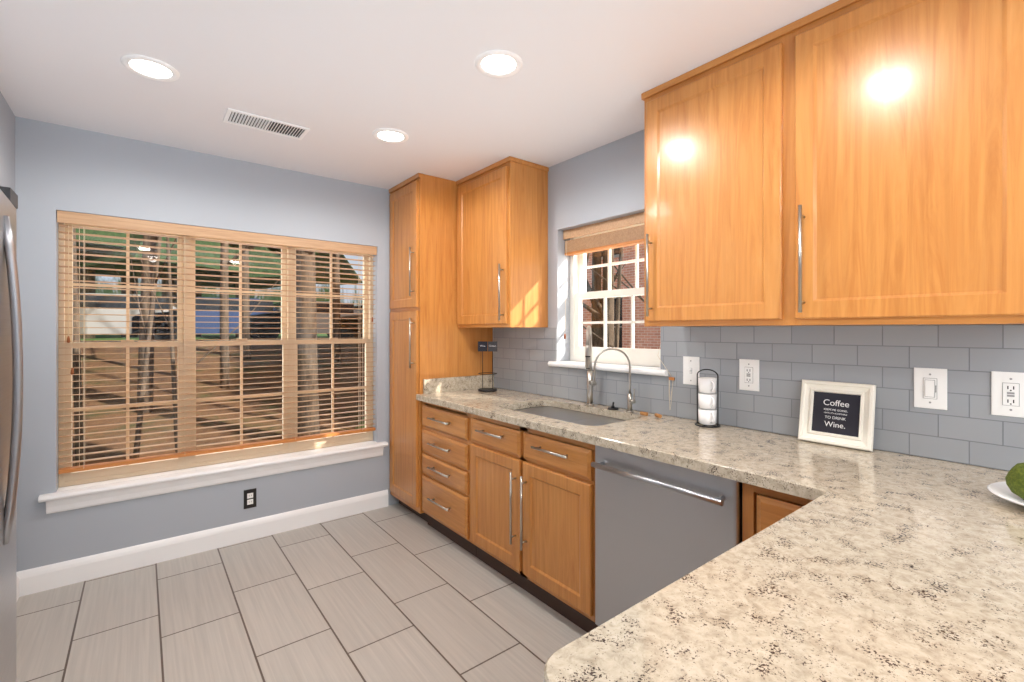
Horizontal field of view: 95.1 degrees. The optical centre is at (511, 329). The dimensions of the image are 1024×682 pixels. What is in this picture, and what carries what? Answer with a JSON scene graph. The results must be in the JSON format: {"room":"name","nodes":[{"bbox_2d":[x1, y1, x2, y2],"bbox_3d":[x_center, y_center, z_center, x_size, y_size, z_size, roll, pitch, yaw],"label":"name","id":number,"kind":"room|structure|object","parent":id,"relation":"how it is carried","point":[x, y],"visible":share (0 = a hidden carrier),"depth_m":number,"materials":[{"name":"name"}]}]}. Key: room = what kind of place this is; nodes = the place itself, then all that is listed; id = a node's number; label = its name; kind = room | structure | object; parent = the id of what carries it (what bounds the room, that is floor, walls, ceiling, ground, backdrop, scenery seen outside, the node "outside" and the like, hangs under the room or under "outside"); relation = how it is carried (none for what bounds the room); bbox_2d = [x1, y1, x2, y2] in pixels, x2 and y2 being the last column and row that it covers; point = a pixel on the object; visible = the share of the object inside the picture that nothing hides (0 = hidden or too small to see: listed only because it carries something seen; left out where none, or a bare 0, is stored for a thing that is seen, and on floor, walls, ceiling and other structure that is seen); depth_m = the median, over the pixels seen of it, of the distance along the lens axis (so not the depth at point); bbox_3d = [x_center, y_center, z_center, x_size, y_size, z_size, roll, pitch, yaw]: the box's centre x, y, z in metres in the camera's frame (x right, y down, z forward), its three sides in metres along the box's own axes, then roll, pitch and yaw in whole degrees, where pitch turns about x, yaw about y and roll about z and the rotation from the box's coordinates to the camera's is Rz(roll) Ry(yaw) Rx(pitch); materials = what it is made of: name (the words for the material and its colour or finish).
{"room":"kitchen","nodes":[
{"label":"kitchen","id":0,"kind":"room"},
{"bbox_2d":[0,91,14,191],"bbox_3d":[-0.955,0.135,-0.462,1.066,2.440,6.400,0,0,-38],"label":"wall","id":1,"kind":"structure","parent":0,"point":[7,147],"depth_m":2.24,"materials":[{"name":"grey paint"}]},
{"bbox_2d":[16,575,18,602],"bbox_3d":[-1.890,1.292,1.593,0.016,0.125,1.981,0,0,-38],"label":"baseboard","id":2,"kind":"structure","parent":1,"relation":"attached to","point":[17,588],"depth_m":2.34,"materials":[{"name":"white wood"}]},
{"bbox_2d":[15,116,398,571],"bbox_3d":[-1.891,0.135,3.005,3.900,2.440,0.200,0,0,-38],"label":"wall","id":3,"kind":"structure","parent":0,"point":[63,168],"depth_m":2.71,"materials":[{"name":"grey paint"}]},
{"bbox_2d":[16,489,387,596],"bbox_3d":[-1.736,1.292,2.990,1.992,0.125,0.016,0,0,-38],"label":"baseboard","id":4,"kind":"structure","parent":3,"relation":"attached to","point":[53,576],"depth_m":2.80,"materials":[{"name":"white wood"}]},
{"bbox_2d":[38,440,387,513],"bbox_3d":[-1.722,0.907,3.030,1.885,0.106,0.137,0,0,-38],"label":"sill","id":5,"kind":"structure","parent":3,"relation":"attached to","point":[67,498],"depth_m":2.85,"materials":[{"name":"white wood"}]},
{"bbox_2d":[58,223,372,487],"bbox_3d":[-1.790,0.110,3.112,1.760,1.488,0.087,0,0,-38],"label":"window","id":6,"kind":"structure","parent":3,"relation":"in","point":[100,474],"depth_m":2.92,"materials":[{"name":"beige"}]},
{"bbox_2d":[57,210,376,473],"bbox_3d":[-1.736,0.067,3.045,1.754,1.399,0.073,0,0,-38],"label":"window blind","id":7,"kind":"object","parent":6,"relation":"attached to","point":[72,218],"visible":0.98,"depth_m":2.89,"materials":[{"name":"brown wood"}]},
{"bbox_2d":[244,488,255,508],"bbox_3d":[-1.692,1.090,3.028,0.072,0.120,0.008,0,0,-38],"label":"electrical outlet","id":8,"kind":"object","parent":3,"relation":"attached to","point":[249,498],"visible":1,"depth_m":3.02,"materials":[{"name":"black plastic"}]},
{"bbox_2d":[16,503,586,681],"bbox_3d":[0.094,1.405,0.495,3.900,0.100,6.600,0,0,-38],"label":"floor","id":9,"kind":"structure","parent":0,"point":[397,592],"depth_m":2.21,"materials":[{"name":"tile"}]},
{"bbox_2d":[0,186,22,681],"bbox_3d":[-1.010,0.541,0.374,0.858,1.628,0.900,0,0,-38],"label":"fridge","id":10,"kind":"object","parent":9,"relation":"on","point":[11,378],"visible":1,"depth_m":0.85,"materials":[{"name":"silver metal"}]},
{"bbox_2d":[389,173,492,521],"bbox_3d":[-0.567,0.136,3.605,0.675,2.438,0.496,0,0,-38],"label":"pantry","id":11,"kind":"object","parent":9,"relation":"on","point":[429,339],"visible":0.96,"depth_m":3.36,"materials":[{"name":"brown wood"}]},
{"bbox_2d":[416,326,1023,610],"bbox_3d":[0.592,0.666,2.133,0.683,1.378,3.251,0,0,-38],"label":"base cabinet","id":12,"kind":"object","parent":9,"relation":"on","point":[508,476],"depth_m":2.18,"materials":[{"name":"brown wood"}]},
{"bbox_2d":[478,341,496,391],"bbox_3d":[-0.176,0.262,3.392,0.136,0.357,0.136,0,0,-38],"label":"sign holder","id":13,"kind":"object","parent":12,"relation":"on","point":[482,346],"visible":1,"depth_m":3.38,"materials":[{"name":"black metal"}]},
{"bbox_2d":[585,326,635,412],"bbox_3d":[0.501,0.208,2.588,0.179,0.466,0.353,0,0,-38],"label":"faucet","id":14,"kind":"object","parent":12,"relation":"on","point":[590,406],"depth_m":2.61,"materials":[{"name":"silver metal"}]},
{"bbox_2d":[607,402,618,409],"bbox_3d":[0.561,0.418,2.605,0.064,0.043,0.064,0,0,-38],"label":"stopper","id":15,"kind":"object","parent":12,"relation":"on","point":[612,407],"visible":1,"depth_m":2.59,"materials":[{"name":"black metal"}]},
{"bbox_2d":[640,411,661,417],"bbox_3d":[0.709,0.430,2.385,0.037,0.019,0.120,0,0,-38],"label":"cork","id":16,"kind":"object","parent":12,"relation":"on","point":[655,414],"visible":0.96,"depth_m":2.38,"materials":[{"name":"brown"}]},
{"bbox_2d":[591,445,741,625],"bbox_3d":[0.734,0.913,1.903,0.609,0.859,0.608,0,0,-38],"label":"dishwasher","id":17,"kind":"object","parent":12,"relation":"in","point":[659,525],"visible":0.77,"depth_m":1.76,"materials":[{"name":"silver metal"}]},
{"bbox_2d":[695,369,719,427],"bbox_3d":[0.901,0.310,2.159,0.109,0.261,0.109,0,0,-38],"label":"mug rack","id":18,"kind":"object","parent":12,"relation":"on","point":[707,400],"visible":1,"depth_m":2.13,"materials":[{"name":"black metal"}]},
{"bbox_2d":[798,379,875,451],"bbox_3d":[1.240,0.320,1.796,0.066,0.240,0.240,0,0,-38],"label":"framed sign","id":19,"kind":"object","parent":12,"relation":"on","point":[842,414],"visible":1,"depth_m":1.79,"materials":[{"name":"white wood"}]},
{"bbox_2d":[987,462,1023,505],"bbox_3d":[1.353,0.384,1.128,0.296,0.112,0.296,0,0,-38],"label":"plate","id":20,"kind":"object","parent":12,"relation":"on","point":[1011,489],"visible":1,"depth_m":1.18,"materials":[{"name":"white ceramic"}]},
{"bbox_2d":[544,482,1023,681],"bbox_3d":[0.681,0.898,0.647,1.080,0.914,0.810,0,0,-38],"label":"countertop","id":21,"kind":"structure","parent":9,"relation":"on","point":[841,564],"depth_m":0.74,"materials":[{"name":"beige stone"}]},
{"bbox_2d":[0,0,838,189],"bbox_3d":[0.094,-1.135,0.495,3.900,0.100,6.600,0,0,-38],"label":"ceiling","id":22,"kind":"structure","parent":0,"point":[342,80],"depth_m":1.97,"materials":[{"name":"white paint"}]},
{"bbox_2d":[120,54,179,81],"bbox_3d":[-1.495,-1.080,1.941,0.195,0.008,0.195,0,0,7],"label":"recessed light","id":23,"kind":"object","parent":22,"relation":"in","point":[144,66],"depth_m":1.93,"materials":[{"name":"white"}]},
{"bbox_2d":[223,108,309,139],"bbox_3d":[-1.291,-1.080,2.472,0.380,0.007,0.180,0,0,-38],"label":"ceiling vent","id":24,"kind":"object","parent":22,"relation":"in","point":[257,122],"visible":1,"depth_m":2.46,"materials":[{"name":"white metal"}]},
{"bbox_2d":[373,128,408,142],"bbox_3d":[-0.676,-1.080,2.614,0.195,0.008,0.195,0,0,7],"label":"recessed light","id":25,"kind":"object","parent":22,"relation":"in","point":[388,135],"depth_m":2.60,"materials":[{"name":"white"}]},
{"bbox_2d":[475,49,522,77],"bbox_3d":[-0.054,-1.080,1.908,0.195,0.008,0.195,0,0,7],"label":"recessed light","id":26,"kind":"object","parent":22,"relation":"in","point":[497,63],"depth_m":1.90,"materials":[{"name":"white"}]},
{"bbox_2d":[570,223,660,366],"bbox_3d":[0.661,-0.225,2.849,0.080,0.858,0.778,0,0,-38],"label":"window","id":27,"kind":"structure","parent":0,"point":[640,357],"depth_m":2.92,"materials":[{"name":"white"}]},
{"bbox_2d":[493,130,1023,470],"bbox_3d":[1.607,0.135,1.564,0.200,2.440,6.400,0,0,-38],"label":"wall","id":28,"kind":"structure","parent":0,"point":[601,184],"depth_m":2.88,"materials":[{"name":"grey paint"}]},
{"bbox_2d":[456,156,548,327],"bbox_3d":[-0.098,-0.550,3.254,0.375,1.066,0.633,0,0,-38],"label":"upper cabinet","id":29,"kind":"object","parent":28,"relation":"attached to","point":[502,243],"visible":0.98,"depth_m":3.07,"materials":[{"name":"brown wood"}]},
{"bbox_2d":[548,361,667,375],"bbox_3d":[0.554,0.221,2.768,0.124,0.032,0.875,0,0,-38],"label":"window sill","id":30,"kind":"structure","parent":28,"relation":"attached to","point":[656,371],"depth_m":2.66,"materials":[{"name":"white wood"}]},
{"bbox_2d":[563,212,674,408],"bbox_3d":[0.596,-0.123,2.743,0.140,1.060,0.859,0,0,-38],"label":"blinds","id":31,"kind":"object","parent":28,"relation":"attached to","point":[630,236],"visible":0.79,"depth_m":2.81,"materials":[{"name":"brown wood"}]},
{"bbox_2d":[641,28,780,326],"bbox_3d":[0.916,-0.550,2.002,0.338,1.066,0.615,0,0,-38],"label":"upper cabinet","id":32,"kind":"object","parent":28,"relation":"attached to","point":[712,131],"depth_m":1.87,"materials":[{"name":"brown wood"}]},
{"bbox_2d":[494,325,1023,470],"bbox_3d":[0.861,0.212,2.338,0.008,0.455,3.219,0,0,-38],"label":"backsplash","id":33,"kind":"structure","parent":28,"relation":"attached to","point":[966,427],"depth_m":1.85,"materials":[{"name":"tile"}]},
{"bbox_2d":[683,356,1023,417],"bbox_3d":[1.210,0.200,1.875,0.019,0.138,1.166,0,0,-38],"label":"wall outlets","id":34,"kind":"object","parent":33,"relation":"attached to","point":[1007,391],"visible":1,"depth_m":1.59,"materials":[{"name":"white plastic"}]},
{"bbox_2d":[781,0,1023,325],"bbox_3d":[1.302,-0.550,1.511,0.343,1.066,0.635,0,0,-38],"label":"upper cabinet","id":35,"kind":"object","parent":28,"relation":"attached to","point":[849,162],"depth_m":1.41,"materials":[{"name":"brown wood"}]},
{"label":"outside","id":36,"kind":"structure","parent":0,"visible":0},
{"bbox_2d":[72,334,364,466],"bbox_3d":[-10.874,1.105,12.348,34.000,1.600,54.000,0,0,-38],"label":"ground","id":37,"kind":"structure","parent":36,"point":[104,355],"depth_m":8.20,"materials":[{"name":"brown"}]},
{"bbox_2d":[73,228,364,465],"bbox_3d":[-12.965,-10.937,15.553,21.050,25.867,31.484,0,0,-38],"label":"trees","id":38,"kind":"object","parent":37,"relation":"on","point":[142,354],"depth_m":8.46,"materials":[{"name":"plant"}]},
{"bbox_2d":[80,293,362,340],"bbox_3d":[-11.709,-0.335,13.727,20.700,1.380,1.770,0,0,-38],"label":"cars","id":39,"kind":"object","parent":37,"relation":"on","point":[199,325],"depth_m":14.40,"materials":[{"name":"silver metal"}]},
{"bbox_2d":[582,247,643,347],"bbox_3d":[1.404,-2.094,6.120,4.302,8.006,5.471,0,0,-38],"label":"trees","id":40,"kind":"object","parent":37,"relation":"on","point":[598,314],"depth_m":5.68,"materials":[{"name":"plant"}]},
{"bbox_2d":[582,244,660,348],"bbox_3d":[3.909,-2.895,13.202,0.350,9.500,27.000,0,0,-38],"label":"building","id":41,"kind":"structure","parent":37,"relation":"on","point":[625,312],"depth_m":13.62,"materials":[{"name":"red"}]},
{"bbox_2d":[96,255,362,333],"bbox_3d":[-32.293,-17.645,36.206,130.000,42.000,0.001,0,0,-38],"label":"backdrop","id":42,"kind":"structure","parent":36,"point":[107,279],"depth_m":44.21,"materials":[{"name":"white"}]}
]}

